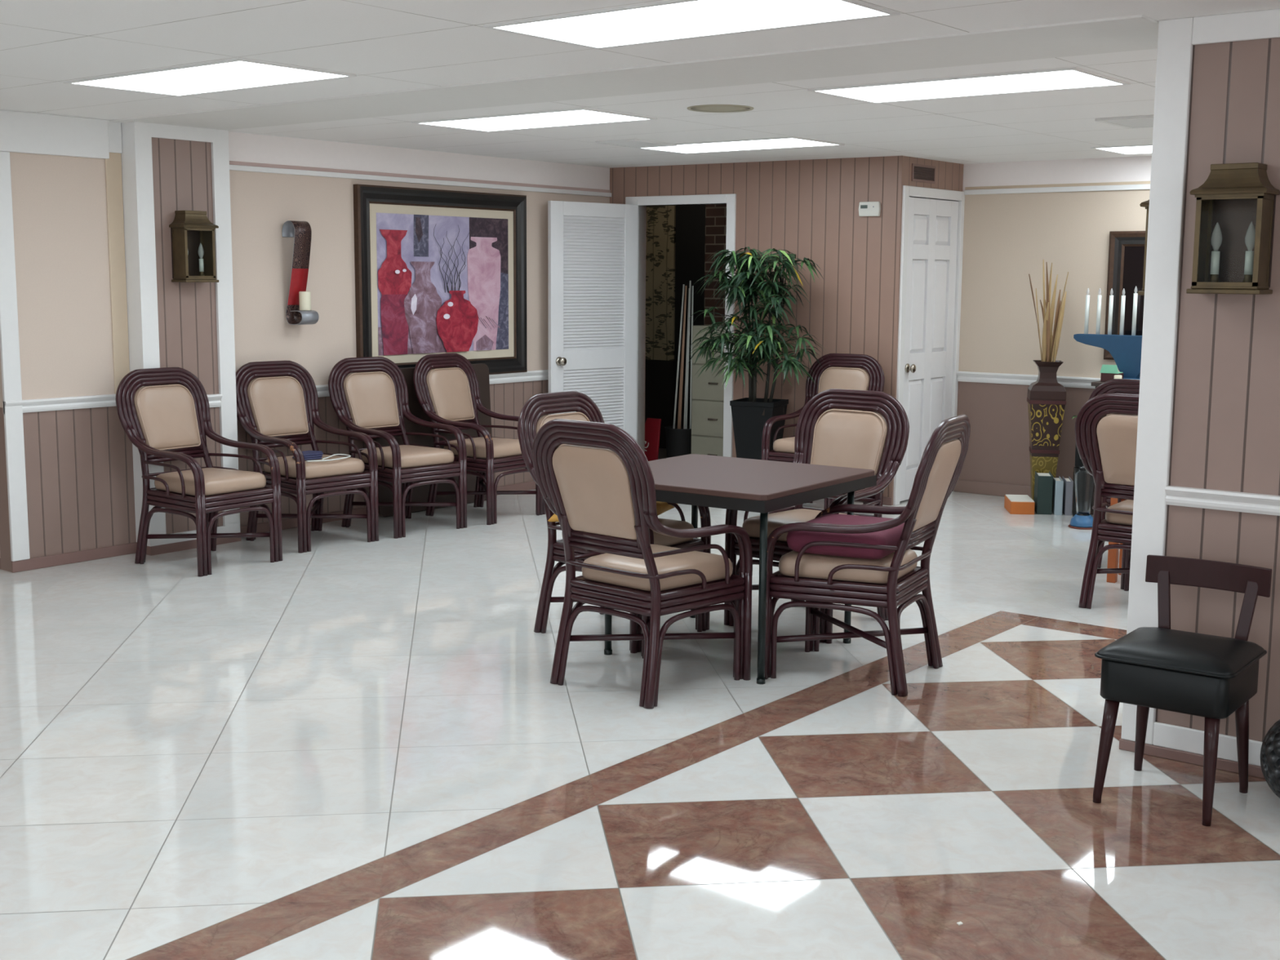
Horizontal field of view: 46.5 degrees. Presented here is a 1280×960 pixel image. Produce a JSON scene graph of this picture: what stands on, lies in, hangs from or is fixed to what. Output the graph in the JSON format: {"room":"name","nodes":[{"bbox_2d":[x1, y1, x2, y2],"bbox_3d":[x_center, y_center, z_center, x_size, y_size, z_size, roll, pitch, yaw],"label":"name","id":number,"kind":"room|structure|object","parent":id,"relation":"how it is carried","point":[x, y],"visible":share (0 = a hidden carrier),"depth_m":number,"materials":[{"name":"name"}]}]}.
{"room":"recreation room","nodes":[
{"label":"recreation room","id":0,"kind":"room"},
{"bbox_2d":[120,121,240,555],"bbox_3d":[-2.540,-0.774,8.286,0.137,2.324,0.596,6,10,38],"label":"wall","id":1,"kind":"structure","parent":0,"point":[166,169],"depth_m":8.18,"materials":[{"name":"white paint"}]},
{"bbox_2d":[168,210,218,282],"bbox_3d":[-2.436,-1.276,8.156,0.139,0.386,0.223,6,10,38],"label":"wall lantern","id":2,"kind":"object","parent":1,"relation":"attached to","point":[192,233],"visible":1,"depth_m":8.14,"materials":[{"name":"gold metal"}]},
{"bbox_2d":[206,393,222,407],"bbox_3d":[-2.494,-0.431,8.293,0.032,0.073,0.389,6,10,38],"label":"trim","id":3,"kind":"structure","parent":1,"relation":"attached to","point":[214,400],"depth_m":8.41,"materials":[{"name":"white paint"}]},
{"bbox_2d":[0,131,609,571],"bbox_3d":[-1.726,-0.942,9.518,0.120,2.332,5.000,6,10,38],"label":"wall","id":4,"kind":"structure","parent":0,"point":[79,473],"depth_m":8.56,"materials":[{"name":"beige paint"}]},
{"bbox_2d":[0,151,30,561],"bbox_3d":[-3.193,-0.611,7.565,0.020,2.070,0.095,6,10,38],"label":"trim","id":5,"kind":"structure","parent":4,"relation":"attached to","point":[9,328],"depth_m":7.57,"materials":[{"name":"white paint"}]},
{"bbox_2d":[2,394,115,413],"bbox_3d":[-2.997,-0.403,7.838,0.032,0.065,0.720,6,10,38],"label":"trim","id":6,"kind":"structure","parent":4,"relation":"attached to","point":[105,400],"depth_m":7.81,"materials":[{"name":"white paint"}]},
{"bbox_2d":[0,109,122,159],"bbox_3d":[-2.985,-1.769,7.654,0.030,0.202,0.730,6,10,38],"label":"trim","id":7,"kind":"structure","parent":4,"relation":"attached to","point":[26,132],"depth_m":7.64,"materials":[{"name":"white paint"}]},
{"bbox_2d":[11,542,137,573],"bbox_3d":[-3.004,0.410,7.963,0.014,0.060,0.740,6,10,38],"label":"baseboard","id":8,"kind":"structure","parent":4,"relation":"attached to","point":[60,559],"depth_m":7.94,"materials":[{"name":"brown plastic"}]},
{"bbox_2d":[105,152,129,394],"bbox_3d":[-2.803,-1.104,8.005,0.008,1.281,0.095,6,10,38],"label":"trim","id":9,"kind":"structure","parent":4,"relation":"attached to","point":[113,164],"depth_m":8.00,"materials":[{"name":"beige paint"}]},
{"bbox_2d":[281,220,319,324],"bbox_3d":[-2.019,-1.230,8.864,0.169,0.611,0.124,6,10,38],"label":"candle sconce","id":10,"kind":"object","parent":4,"relation":"attached to","point":[300,231],"visible":0.96,"depth_m":8.86,"materials":[{"name":"grey paint"}]},
{"bbox_2d":[298,291,311,310],"bbox_3d":[-1.994,-1.066,8.880,0.068,0.112,0.068,6,10,38],"label":"pillar candle","id":11,"kind":"object","parent":10,"relation":"on","point":[304,297],"visible":1,"depth_m":8.85,"materials":[{"name":"beige wax"}]},
{"bbox_2d":[240,480,535,533],"bbox_3d":[-1.298,0.126,10.115,0.014,0.060,3.620,6,10,38],"label":"baseboard","id":12,"kind":"structure","parent":4,"relation":"attached to","point":[288,523],"depth_m":9.33,"materials":[{"name":"brown wood"}]},
{"bbox_2d":[229,160,611,196],"bbox_3d":[-1.292,-1.966,9.814,0.018,0.052,3.610,6,10,38],"label":"trim","id":13,"kind":"structure","parent":4,"relation":"attached to","point":[233,166],"depth_m":9.55,"materials":[{"name":"white paint"}]},
{"bbox_2d":[315,369,548,397],"bbox_3d":[-1.295,-0.656,9.990,0.032,0.073,3.610,6,10,38],"label":"trim","id":14,"kind":"structure","parent":4,"relation":"attached to","point":[322,390],"depth_m":10.48,"materials":[{"name":"white paint"}]},
{"bbox_2d":[353,184,527,374],"bbox_3d":[-1.284,-1.297,9.896,0.050,1.230,1.540,6,10,38],"label":"framed picture","id":15,"kind":"object","parent":4,"relation":"attached to","point":[437,271],"visible":0.94,"depth_m":9.84,"materials":[{"name":"black paint"}]},
{"bbox_2d":[376,213,508,355],"bbox_3d":[-1.281,-1.297,9.894,0.019,0.896,1.206,6,10,38],"label":"painting","id":16,"kind":"object","parent":15,"relation":"attached to","point":[442,278],"depth_m":9.87,"materials":[{"name":"multicoloured paper"}]},
{"bbox_2d":[0,448,1279,959],"bbox_3d":[-0.035,0.973,4.678,13.000,0.120,14.450,6,10,38],"label":"floor","id":17,"kind":"structure","parent":0,"point":[350,747],"depth_m":4.62,"materials":[{"name":"tile"}]},
{"bbox_2d":[115,367,282,577],"bbox_3d":[-2.352,-0.069,7.951,0.666,1.029,0.588,6,10,35],"label":"rattan armchair","id":18,"kind":"object","parent":17,"relation":"on","point":[171,422],"visible":1,"depth_m":7.93,"materials":[{"name":"red wicker"}]},
{"bbox_2d":[235,360,378,553],"bbox_3d":[-1.941,-0.159,8.621,0.666,1.029,0.588,7,10,42],"label":"rattan armchair","id":19,"kind":"object","parent":17,"relation":"on","point":[282,410],"visible":0.9,"depth_m":8.62,"materials":[{"name":"red wicker"}]},
{"bbox_2d":[292,450,323,460],"bbox_3d":[-1.890,-0.140,8.505,0.175,0.031,0.212,6,10,38],"label":"folded cloth","id":20,"kind":"object","parent":19,"relation":"on","point":[308,455],"visible":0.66,"depth_m":8.46,"materials":[{"name":"blue fabric"}]},
{"bbox_2d":[306,453,351,462],"bbox_3d":[-1.749,-0.127,8.471,0.106,0.017,0.343,4,9,24],"label":"cord","id":21,"kind":"object","parent":19,"relation":"on","point":[323,459],"visible":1,"depth_m":8.44,"materials":[{"name":"white plastic"}]},
{"bbox_2d":[328,356,466,538],"bbox_3d":[-1.482,-0.221,9.097,0.666,1.029,0.588,8,11,43],"label":"rattan armchair","id":22,"kind":"object","parent":17,"relation":"on","point":[375,404],"visible":0.89,"depth_m":9.09,"materials":[{"name":"red wicker"}]},
{"bbox_2d":[413,353,545,524],"bbox_3d":[-1.035,-0.284,9.580,0.666,1.029,0.588,6,10,36],"label":"rattan armchair","id":23,"kind":"object","parent":17,"relation":"on","point":[451,396],"visible":0.81,"depth_m":9.55,"materials":[{"name":"red wicker"}]},
{"bbox_2d":[517,391,711,653],"bbox_3d":[-0.117,0.149,6.474,0.666,1.029,0.588,6,10,37],"label":"rattan armchair","id":24,"kind":"object","parent":17,"relation":"on","point":[531,420],"visible":0.36,"depth_m":6.44,"materials":[{"name":"red wicker"}]},
{"bbox_2d":[547,501,678,521],"bbox_3d":[-0.108,0.124,6.496,0.337,0.080,0.658,4,9,27],"label":"seat cushion","id":25,"kind":"object","parent":24,"relation":"on","point":[661,507],"visible":0.08,"depth_m":6.52,"materials":[{"name":"yellow fabric"}]},
{"bbox_2d":[531,418,752,708],"bbox_3d":[0.007,0.268,5.615,0.588,1.029,0.666,7,10,41],"label":"rattan armchair","id":26,"kind":"object","parent":17,"relation":"on","point":[599,486],"visible":1,"depth_m":5.46,"materials":[{"name":"brown wicker"}]},
{"bbox_2d":[644,417,661,461],"bbox_3d":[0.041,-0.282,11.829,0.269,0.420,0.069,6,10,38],"label":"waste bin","id":27,"kind":"object","parent":17,"relation":"on","point":[652,425],"visible":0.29,"depth_m":11.77,"materials":[{"name":"red plastic"}]},
{"bbox_2d":[664,425,691,457],"bbox_3d":[0.333,-0.252,11.915,0.274,0.340,0.274,6,10,38],"label":"waste bin","id":28,"kind":"object","parent":17,"relation":"on","point":[678,441],"visible":0.41,"depth_m":11.80,"materials":[{"name":"black paint"}]},
{"bbox_2d":[672,284,684,428],"bbox_3d":[0.298,-0.830,11.853,0.107,1.439,0.017,4,9,25],"label":"pole","id":29,"kind":"object","parent":28,"relation":"in","point":[682,299],"visible":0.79,"depth_m":11.83,"materials":[{"name":"metal"}]},
{"bbox_2d":[677,285,687,428],"bbox_3d":[0.326,-0.824,11.851,0.086,1.429,0.017,5,9,30],"label":"pole","id":30,"kind":"object","parent":28,"relation":"in","point":[686,286],"visible":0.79,"depth_m":11.85,"materials":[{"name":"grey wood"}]},
{"bbox_2d":[679,287,687,428],"bbox_3d":[0.333,-0.815,11.821,0.068,1.419,0.017,4,9,27],"label":"pole","id":31,"kind":"object","parent":28,"relation":"in","point":[685,305],"visible":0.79,"depth_m":11.80,"materials":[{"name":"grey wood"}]},
{"bbox_2d":[683,293,688,428],"bbox_3d":[0.366,-0.810,11.824,0.050,1.408,0.016,2,8,14],"label":"pole","id":32,"kind":"object","parent":28,"relation":"in","point":[688,293],"visible":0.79,"depth_m":11.82,"materials":[{"name":"metal"}]},
{"bbox_2d":[684,280,691,428],"bbox_3d":[0.376,-0.836,11.790,0.041,1.468,0.017,-1,8,-11],"label":"pole","id":33,"kind":"object","parent":28,"relation":"in","point":[690,286],"visible":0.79,"depth_m":11.77,"materials":[{"name":"metal"}]},
{"bbox_2d":[689,285,693,428],"bbox_3d":[0.406,-0.815,11.788,0.017,1.428,0.025,6,10,38],"label":"pole","id":34,"kind":"object","parent":28,"relation":"in","point":[692,295],"visible":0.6,"depth_m":11.77,"materials":[{"name":"metal"}]},
{"bbox_2d":[691,324,724,456],"bbox_3d":[0.738,-0.634,11.723,0.445,1.155,0.580,6,10,38],"label":"filing cabinet","id":35,"kind":"object","parent":17,"relation":"on","point":[707,396],"visible":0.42,"depth_m":11.55,"materials":[{"name":"grey metal"}]},
{"bbox_2d":[604,453,876,684],"bbox_3d":[0.347,0.332,6.221,0.930,0.735,0.930,6,10,35],"label":"table","id":36,"kind":"object","parent":17,"relation":"on","point":[762,486],"visible":0.67,"depth_m":5.91,"materials":[{"name":"brown laminate"}]},
{"bbox_2d":[687,246,827,459],"bbox_3d":[0.740,-0.712,10.202,1.075,1.725,0.627,6,10,38],"label":"bamboo plant","id":37,"kind":"object","parent":17,"relation":"on","point":[750,414],"visible":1,"depth_m":10.12,"materials":[{"name":"plant"}]},
{"bbox_2d":[724,388,909,644],"bbox_3d":[0.795,0.129,6.668,0.588,1.029,0.666,6,10,38],"label":"rattan armchair","id":38,"kind":"object","parent":17,"relation":"on","point":[825,434],"visible":0.52,"depth_m":6.74,"materials":[{"name":"red wicker"}]},
{"bbox_2d":[761,353,884,509],"bbox_3d":[1.212,-0.307,9.859,0.588,1.029,0.666,6,10,36],"label":"rattan armchair","id":39,"kind":"object","parent":17,"relation":"on","point":[826,377],"visible":0.43,"depth_m":9.96,"materials":[{"name":"brown wicker"}]},
{"bbox_2d":[764,413,970,696],"bbox_3d":[0.886,0.251,5.781,0.666,1.029,0.588,4,9,27],"label":"rattan armchair","id":40,"kind":"object","parent":17,"relation":"on","point":[895,580],"visible":0.94,"depth_m":5.64,"materials":[{"name":"red wicker"}]},
{"bbox_2d":[786,513,904,559],"bbox_3d":[0.828,0.214,5.807,0.396,0.101,0.462,4,9,27],"label":"seat cushion","id":41,"kind":"object","parent":40,"relation":"on","point":[796,540],"visible":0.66,"depth_m":5.63,"materials":[{"name":"red fabric"}]},
{"bbox_2d":[1004,494,1035,514],"bbox_3d":[2.528,0.162,9.939,0.155,0.088,0.300,1,8,6],"label":"cardboard box","id":42,"kind":"object","parent":17,"relation":"on","point":[1013,504],"visible":1,"depth_m":9.80,"materials":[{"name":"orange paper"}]},
{"bbox_2d":[1033,471,1053,514],"bbox_3d":[2.679,0.083,9.910,0.095,0.255,0.260,2,8,10],"label":"book","id":43,"kind":"object","parent":17,"relation":"on","point":[1043,482],"visible":0.93,"depth_m":9.79,"materials":[{"name":"teal paper"}]},
{"bbox_2d":[1026,360,1066,500],"bbox_3d":[2.748,-0.314,10.121,0.238,0.985,0.238,2,8,10],"label":"floor vase","id":44,"kind":"object","parent":17,"relation":"on","point":[1046,397],"visible":0.86,"depth_m":10.01,"materials":[{"name":"brown ceramic"}]},
{"bbox_2d":[1028,274,1042,358],"bbox_3d":[2.680,-1.064,10.079,0.128,0.652,0.030,4,9,25],"label":"reed","id":45,"kind":"object","parent":44,"relation":"in","point":[1028,274],"visible":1,"depth_m":10.06,"materials":[{"name":"beige plant"}]},
{"bbox_2d":[1043,259,1045,361],"bbox_3d":[2.720,-1.112,10.039,0.025,0.739,0.063,-4,9,-29],"label":"reed","id":46,"kind":"object","parent":44,"relation":"in","point":[1043,260],"visible":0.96,"depth_m":10.02,"materials":[{"name":"beige plant"}]},
{"bbox_2d":[1041,302,1048,361],"bbox_3d":[2.707,-0.950,9.968,0.031,0.476,0.108,1,8,5],"label":"reed","id":47,"kind":"object","parent":44,"relation":"in","point":[1044,330],"visible":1,"depth_m":9.98,"materials":[{"name":"beige plant"}]},
{"bbox_2d":[1046,262,1049,361],"bbox_3d":[2.716,-1.082,9.926,0.026,0.730,0.134,5,9,29],"label":"reed","id":48,"kind":"object","parent":44,"relation":"in","point":[1047,283],"visible":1,"depth_m":9.94,"materials":[{"name":"beige plant"}]},
{"bbox_2d":[1045,262,1052,361],"bbox_3d":[2.757,-1.097,10.083,0.026,0.738,0.079,3,8,17],"label":"reed","id":49,"kind":"object","parent":44,"relation":"in","point":[1050,279],"visible":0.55,"depth_m":10.07,"materials":[{"name":"beige plant"}]},
{"bbox_2d":[1048,274,1057,357],"bbox_3d":[2.753,-1.043,9.978,0.027,0.659,0.070,-4,9,-32],"label":"reed","id":50,"kind":"object","parent":44,"relation":"in","point":[1052,305],"visible":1,"depth_m":9.97,"materials":[{"name":"beige plant"}]},
{"bbox_2d":[1050,289,1060,361],"bbox_3d":[2.787,-1.003,10.021,0.051,0.549,0.021,-2,8,-20],"label":"reed","id":51,"kind":"object","parent":44,"relation":"in","point":[1059,296],"visible":1,"depth_m":10.01,"materials":[{"name":"beige plant"}]},
{"bbox_2d":[1053,291,1066,361],"bbox_3d":[2.813,-0.990,10.007,0.070,0.547,0.021,0,8,-1],"label":"reed","id":52,"kind":"object","parent":44,"relation":"in","point":[1061,316],"visible":1,"depth_m":10.00,"materials":[{"name":"beige plant"}]},
{"bbox_2d":[1051,271,1068,361],"bbox_3d":[2.794,-1.058,9.951,0.097,0.656,0.030,6,10,37],"label":"reed","id":53,"kind":"object","parent":44,"relation":"in","point":[1068,272],"visible":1,"depth_m":9.96,"materials":[{"name":"beige plant"}]},
{"bbox_2d":[1051,475,1063,515],"bbox_3d":[2.766,0.101,9.894,0.050,0.225,0.260,2,8,10],"label":"ring binder","id":54,"kind":"object","parent":17,"relation":"on","point":[1058,483],"visible":0.94,"depth_m":9.77,"materials":[{"name":"white paper"}]},
{"bbox_2d":[1062,475,1073,515],"bbox_3d":[2.830,0.103,9.881,0.045,0.225,0.260,2,8,10],"label":"ring binder","id":55,"kind":"object","parent":17,"relation":"on","point":[1068,489],"visible":0.94,"depth_m":9.76,"materials":[{"name":"grey plastic"}]},
{"bbox_2d":[1070,415,1083,516],"bbox_3d":[2.787,-0.066,9.431,0.144,0.683,0.121,1,8,2],"label":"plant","id":56,"kind":"object","parent":17,"relation":"on","point":[1078,462],"visible":0.11,"depth_m":9.42,"materials":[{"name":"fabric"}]},
{"bbox_2d":[1067,466,1094,529],"bbox_3d":[2.763,0.110,9.280,0.176,0.375,0.176,6,10,38],"label":"glass vase","id":57,"kind":"object","parent":17,"relation":"on","point":[1084,483],"visible":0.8,"depth_m":9.24,"materials":[{"name":"clear glass"}]},
{"bbox_2d":[1090,381,1103,514],"bbox_3d":[3.515,-0.154,9.333,1.210,0.893,0.694,6,10,38],"label":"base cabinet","id":58,"kind":"object","parent":17,"relation":"on","point":[1095,384],"visible":0.06,"depth_m":9.43,"materials":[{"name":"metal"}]},
{"bbox_2d":[1073,293,1142,379],"bbox_3d":[3.123,-0.924,9.435,0.764,0.600,0.140,6,10,38],"label":"menorah","id":59,"kind":"object","parent":58,"relation":"on","point":[1125,349],"visible":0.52,"depth_m":9.47,"materials":[{"name":"blue paint"}]},
{"bbox_2d":[1084,294,1089,333],"bbox_3d":[2.880,-1.089,9.606,0.025,0.295,0.024,6,10,38],"label":"candle","id":60,"kind":"object","parent":59,"relation":"on","point":[1087,296],"depth_m":9.60,"materials":[{"name":"white plastic"}]},
{"bbox_2d":[1095,295,1102,334],"bbox_3d":[2.941,-1.081,9.559,0.025,0.295,0.024,6,10,38],"label":"candle","id":61,"kind":"object","parent":59,"relation":"on","point":[1099,298],"depth_m":9.55,"materials":[{"name":"white plastic"}]},
{"bbox_2d":[1107,295,1113,334],"bbox_3d":[3.002,-1.075,9.511,0.025,0.295,0.024,6,10,38],"label":"candle","id":62,"kind":"object","parent":59,"relation":"on","point":[1111,297],"depth_m":9.51,"materials":[{"name":"white plastic"}]},
{"bbox_2d":[1119,295,1125,335],"bbox_3d":[3.063,-1.068,9.464,0.025,0.295,0.024,6,10,38],"label":"candle","id":63,"kind":"object","parent":59,"relation":"on","point":[1123,297],"depth_m":9.46,"materials":[{"name":"white plastic"}]},
{"bbox_2d":[1131,293,1137,335],"bbox_3d":[3.124,-1.068,9.415,0.025,0.310,0.024,6,10,38],"label":"candle","id":64,"kind":"object","parent":59,"relation":"on","point":[1135,295],"depth_m":9.41,"materials":[{"name":"white plastic"}]},
{"bbox_2d":[1099,364,1123,382],"bbox_3d":[2.983,-0.675,9.422,0.120,0.108,0.105,6,10,38],"label":"box","id":65,"kind":"object","parent":58,"relation":"on","point":[1108,372],"visible":0.8,"depth_m":9.39,"materials":[{"name":"green cardboard"}]},
{"bbox_2d":[1074,393,1138,608],"bbox_3d":[2.420,0.096,6.990,0.588,1.029,0.666,7,10,40],"label":"rattan armchair","id":66,"kind":"object","parent":17,"relation":"on","point":[1106,446],"visible":0.48,"depth_m":6.88,"materials":[{"name":"red wicker"}]},
{"bbox_2d":[1088,378,1139,568],"bbox_3d":[2.770,-0.039,7.990,0.588,1.029,0.666,6,10,38],"label":"rattan armchair","id":67,"kind":"object","parent":17,"relation":"on","point":[1122,386],"visible":0.06,"depth_m":7.76,"materials":[{"name":"red wicker"}]},
{"bbox_2d":[1106,497,1124,582],"bbox_3d":[2.577,0.273,7.640,0.300,0.495,0.300,5,9,32],"label":"wooden stool","id":68,"kind":"object","parent":17,"relation":"on","point":[1113,554],"visible":0.12,"depth_m":7.61,"materials":[{"name":"orange wood"}]},
{"bbox_2d":[1093,555,1271,826],"bbox_3d":[1.617,0.610,4.448,0.401,0.685,0.458,6,10,36],"label":"chair","id":69,"kind":"object","parent":17,"relation":"on","point":[1212,677],"visible":1,"depth_m":4.35,"materials":[{"name":"black leather"}]},
{"bbox_2d":[1260,719,1279,798],"bbox_3d":[1.973,0.817,4.342,0.310,0.308,0.310,6,10,38],"label":"pot","id":70,"kind":"object","parent":17,"relation":"on","point":[1270,747],"visible":1,"depth_m":4.32,"materials":[{"name":"grey ceramic"}]},
{"bbox_2d":[0,0,1279,168],"bbox_3d":[-0.259,-1.406,4.041,13.000,0.100,13.670,6,10,38],"label":"ceiling","id":71,"kind":"structure","parent":0,"point":[388,45],"depth_m":5.84,"materials":[{"name":"paint"}]},
{"bbox_2d":[63,57,356,96],"bbox_3d":[-1.785,-1.651,6.144,1.189,0.007,0.572,6,10,38],"label":"recessed light","id":72,"kind":"object","parent":71,"relation":"in","point":[238,73],"visible":1,"depth_m":6.10,"materials":[{"name":"white plastic"}]},
{"bbox_2d":[412,107,657,132],"bbox_3d":[-0.558,-1.860,7.724,1.189,0.007,0.572,6,10,38],"label":"recessed light","id":73,"kind":"object","parent":71,"relation":"in","point":[581,116],"visible":1,"depth_m":7.67,"materials":[{"name":"white plastic"}]},
{"bbox_2d":[483,0,900,48],"bbox_3d":[0.141,-1.432,4.646,1.189,0.007,0.572,6,10,38],"label":"recessed light","id":74,"kind":"object","parent":71,"relation":"in","point":[670,20],"visible":1,"depth_m":4.63,"materials":[{"name":"white plastic"}]},
{"bbox_2d":[686,104,754,112],"bbox_3d":[0.383,-1.771,7.114,0.320,0.004,0.320,6,10,38],"label":"ceiling speaker","id":75,"kind":"object","parent":71,"relation":"attached to","point":[705,108],"visible":1,"depth_m":7.10},
{"bbox_2d":[635,136,844,153],"bbox_3d":[0.587,-2.045,9.121,1.189,0.007,0.572,6,10,38],"label":"recessed light","id":76,"kind":"object","parent":71,"relation":"in","point":[792,141],"visible":0.9,"depth_m":9.06,"materials":[{"name":"white plastic"}]},
{"bbox_2d":[807,66,1130,103],"bbox_3d":[1.360,-1.642,6.232,1.189,0.007,0.572,6,10,38],"label":"recessed light","id":77,"kind":"object","parent":71,"relation":"in","point":[1074,77],"visible":1,"depth_m":6.18,"materials":[{"name":"white plastic"}]},
{"bbox_2d":[1090,144,1152,154],"bbox_3d":[3.392,-2.003,8.957,1.189,0.007,0.572,6,10,38],"label":"recessed light","id":78,"kind":"object","parent":71,"relation":"in","point":[1140,148],"visible":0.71,"depth_m":9.15,"materials":[{"name":"white plastic"}]},
{"bbox_2d":[1094,115,1153,128],"bbox_3d":[2.604,-1.802,7.486,0.480,0.014,0.460,6,10,38],"label":"ceiling vent","id":79,"kind":"object","parent":71,"relation":"in","point":[1145,121],"visible":0.56,"depth_m":7.47,"materials":[{"name":"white metal"}]},
{"bbox_2d":[644,204,705,448],"bbox_3d":[-0.008,-1.474,13.473,1.650,2.332,0.100,6,10,38],"label":"wall","id":80,"kind":"structure","parent":0,"point":[675,252],"depth_m":13.20,"materials":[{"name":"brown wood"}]},
{"bbox_2d":[703,204,726,324],"bbox_3d":[1.059,-1.326,12.455,1.000,2.332,0.400,6,10,38],"label":"brick wall","id":81,"kind":"structure","parent":0,"point":[715,215],"depth_m":12.48,"materials":[{"name":"brown brick"}]},
{"bbox_2d":[609,155,902,503],"bbox_3d":[0.731,-1.089,10.715,2.465,2.332,0.100,6,9,34],"label":"wall","id":82,"kind":"structure","parent":0,"point":[809,208],"depth_m":10.26,"materials":[{"name":"brown wood"}]},
{"bbox_2d":[547,193,736,457],"bbox_3d":[0.021,-1.021,10.980,1.391,2.115,0.681,0,8,-3],"label":"door","id":83,"kind":"structure","parent":82,"relation":"in","point":[593,279],"depth_m":10.85,"materials":[{"name":"white paint"}]},
{"bbox_2d":[858,201,880,216],"bbox_3d":[1.537,-1.814,9.985,0.156,0.096,0.030,6,9,34],"label":"thermostat","id":84,"kind":"object","parent":82,"relation":"attached to","point":[865,208],"visible":1,"depth_m":9.97,"materials":[{"name":"white plastic"}]},
{"bbox_2d":[853,496,891,505],"bbox_3d":[1.187,0.094,10.490,1.265,0.055,0.012,6,9,34],"label":"baseboard","id":85,"kind":"structure","parent":82,"relation":"attached to","point":[886,500],"depth_m":10.15,"materials":[{"name":"brown plastic"}]},
{"bbox_2d":[891,155,963,505],"bbox_3d":[1.963,-1.034,10.372,0.100,2.332,0.910,6,10,38],"label":"wall","id":86,"kind":"structure","parent":0,"point":[948,175],"depth_m":10.17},
{"bbox_2d":[911,163,935,183],"bbox_3d":[1.917,-2.069,10.073,0.008,0.115,0.330,6,10,38],"label":"air vent","id":87,"kind":"object","parent":86,"relation":"in","point":[920,173],"visible":1,"depth_m":10.07,"materials":[{"name":"brown plastic"}]},
{"bbox_2d":[893,185,964,505],"bbox_3d":[1.994,-0.937,10.379,0.159,2.140,0.904,6,10,38],"label":"door","id":88,"kind":"structure","parent":86,"relation":"in","point":[931,250],"depth_m":10.33,"materials":[{"name":"white paint"}]},
{"bbox_2d":[956,155,1151,486],"bbox_3d":[5.632,-0.704,8.156,8.640,2.332,0.120,6,10,38],"label":"wall","id":89,"kind":"structure","parent":0,"point":[1007,237],"depth_m":10.34,"materials":[{"name":"brown paint"}]},
{"bbox_2d":[953,479,1031,497],"bbox_3d":[5.630,0.419,8.219,8.520,0.090,0.016,6,10,38],"label":"baseboard","id":90,"kind":"structure","parent":89,"relation":"attached to","point":[962,486],"depth_m":10.64,"materials":[{"name":"brown paint"}]},
{"bbox_2d":[956,371,1100,388],"bbox_3d":[5.630,-0.363,8.105,8.520,0.072,0.032,6,10,38],"label":"trim","id":91,"kind":"structure","parent":89,"relation":"attached to","point":[966,376],"depth_m":10.43,"materials":[{"name":"white paint"}]},
{"bbox_2d":[964,181,1150,195],"bbox_3d":[5.644,-1.661,7.932,8.520,0.054,0.018,6,10,38],"label":"trim","id":92,"kind":"structure","parent":89,"relation":"attached to","point":[1131,185],"depth_m":10.11,"materials":[{"name":"white paint"}]},
{"bbox_2d":[1103,231,1145,359],"bbox_3d":[3.517,-1.187,9.666,1.000,0.850,0.040,6,10,38],"label":"framed mirror","id":93,"kind":"object","parent":89,"relation":"attached to","point":[1126,248],"visible":0.3,"depth_m":9.89,"materials":[{"name":"black mirror"}]},
{"bbox_2d":[1155,37,1279,742],"bbox_3d":[3.888,-0.052,3.329,5.365,2.332,0.515,6,10,38],"label":"wall","id":94,"kind":"structure","parent":0,"point":[1225,427],"depth_m":4.61,"materials":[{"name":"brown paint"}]},
{"bbox_2d":[109,14,1159,130],"bbox_3d":[-0.447,-1.694,6.448,5.510,0.028,0.650,6,10,38],"label":"ceiling beam","id":95,"kind":"structure","parent":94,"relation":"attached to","point":[1139,32],"depth_m":5.82,"materials":[{"name":"paint"}]},
{"bbox_2d":[1137,200,1149,295],"bbox_3d":[1.800,-0.822,5.065,0.139,0.386,0.223,6,10,38],"label":"wall lantern","id":96,"kind":"object","parent":94,"relation":"attached to","point":[1145,204],"visible":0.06,"depth_m":5.02,"materials":[{"name":"gold metal"}]},
{"bbox_2d":[1119,737,1264,778],"bbox_3d":[3.869,1.085,3.491,5.389,0.035,0.550,6,10,38],"label":"baseboard","id":97,"kind":"structure","parent":94,"relation":"attached to","point":[1124,744],"depth_m":4.79,"materials":[{"name":"brown plastic"}]},
{"bbox_2d":[1120,8,1279,766],"bbox_3d":[3.878,-0.070,3.330,5.385,2.297,0.541,6,10,38],"label":"trim","id":98,"kind":"structure","parent":94,"relation":"attached to","point":[1176,37],"depth_m":4.69,"materials":[{"name":"white paint"}]},
{"bbox_2d":[1164,485,1279,515],"bbox_3d":[3.750,0.285,3.132,5.280,0.060,0.032,6,10,38],"label":"trim","id":99,"kind":"structure","parent":94,"relation":"attached to","point":[1253,503],"depth_m":4.63,"materials":[{"name":"white paint"}]},
{"bbox_2d":[1186,162,1279,294],"bbox_3d":[1.782,-0.754,4.485,0.223,0.386,0.139,6,10,38],"label":"wall lantern","id":100,"kind":"object","parent":94,"relation":"attached to","point":[1236,204],"visible":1,"depth_m":4.49,"materials":[{"name":"gold metal"}]},
{"bbox_2d":[1208,274,1218,282],"bbox_3d":[1.751,-0.611,4.548,0.031,0.036,0.032,6,10,38],"label":"socket","id":101,"kind":"object","parent":100,"relation":"attached to","point":[1213,277],"depth_m":4.54,"materials":[{"name":"gold metal"}]},
{"bbox_2d":[1243,274,1253,282],"bbox_3d":[1.830,-0.602,4.487,0.031,0.036,0.032,6,10,38],"label":"socket","id":102,"kind":"object","parent":100,"relation":"attached to","point":[1247,277],"depth_m":4.47,"materials":[{"name":"gold metal"}]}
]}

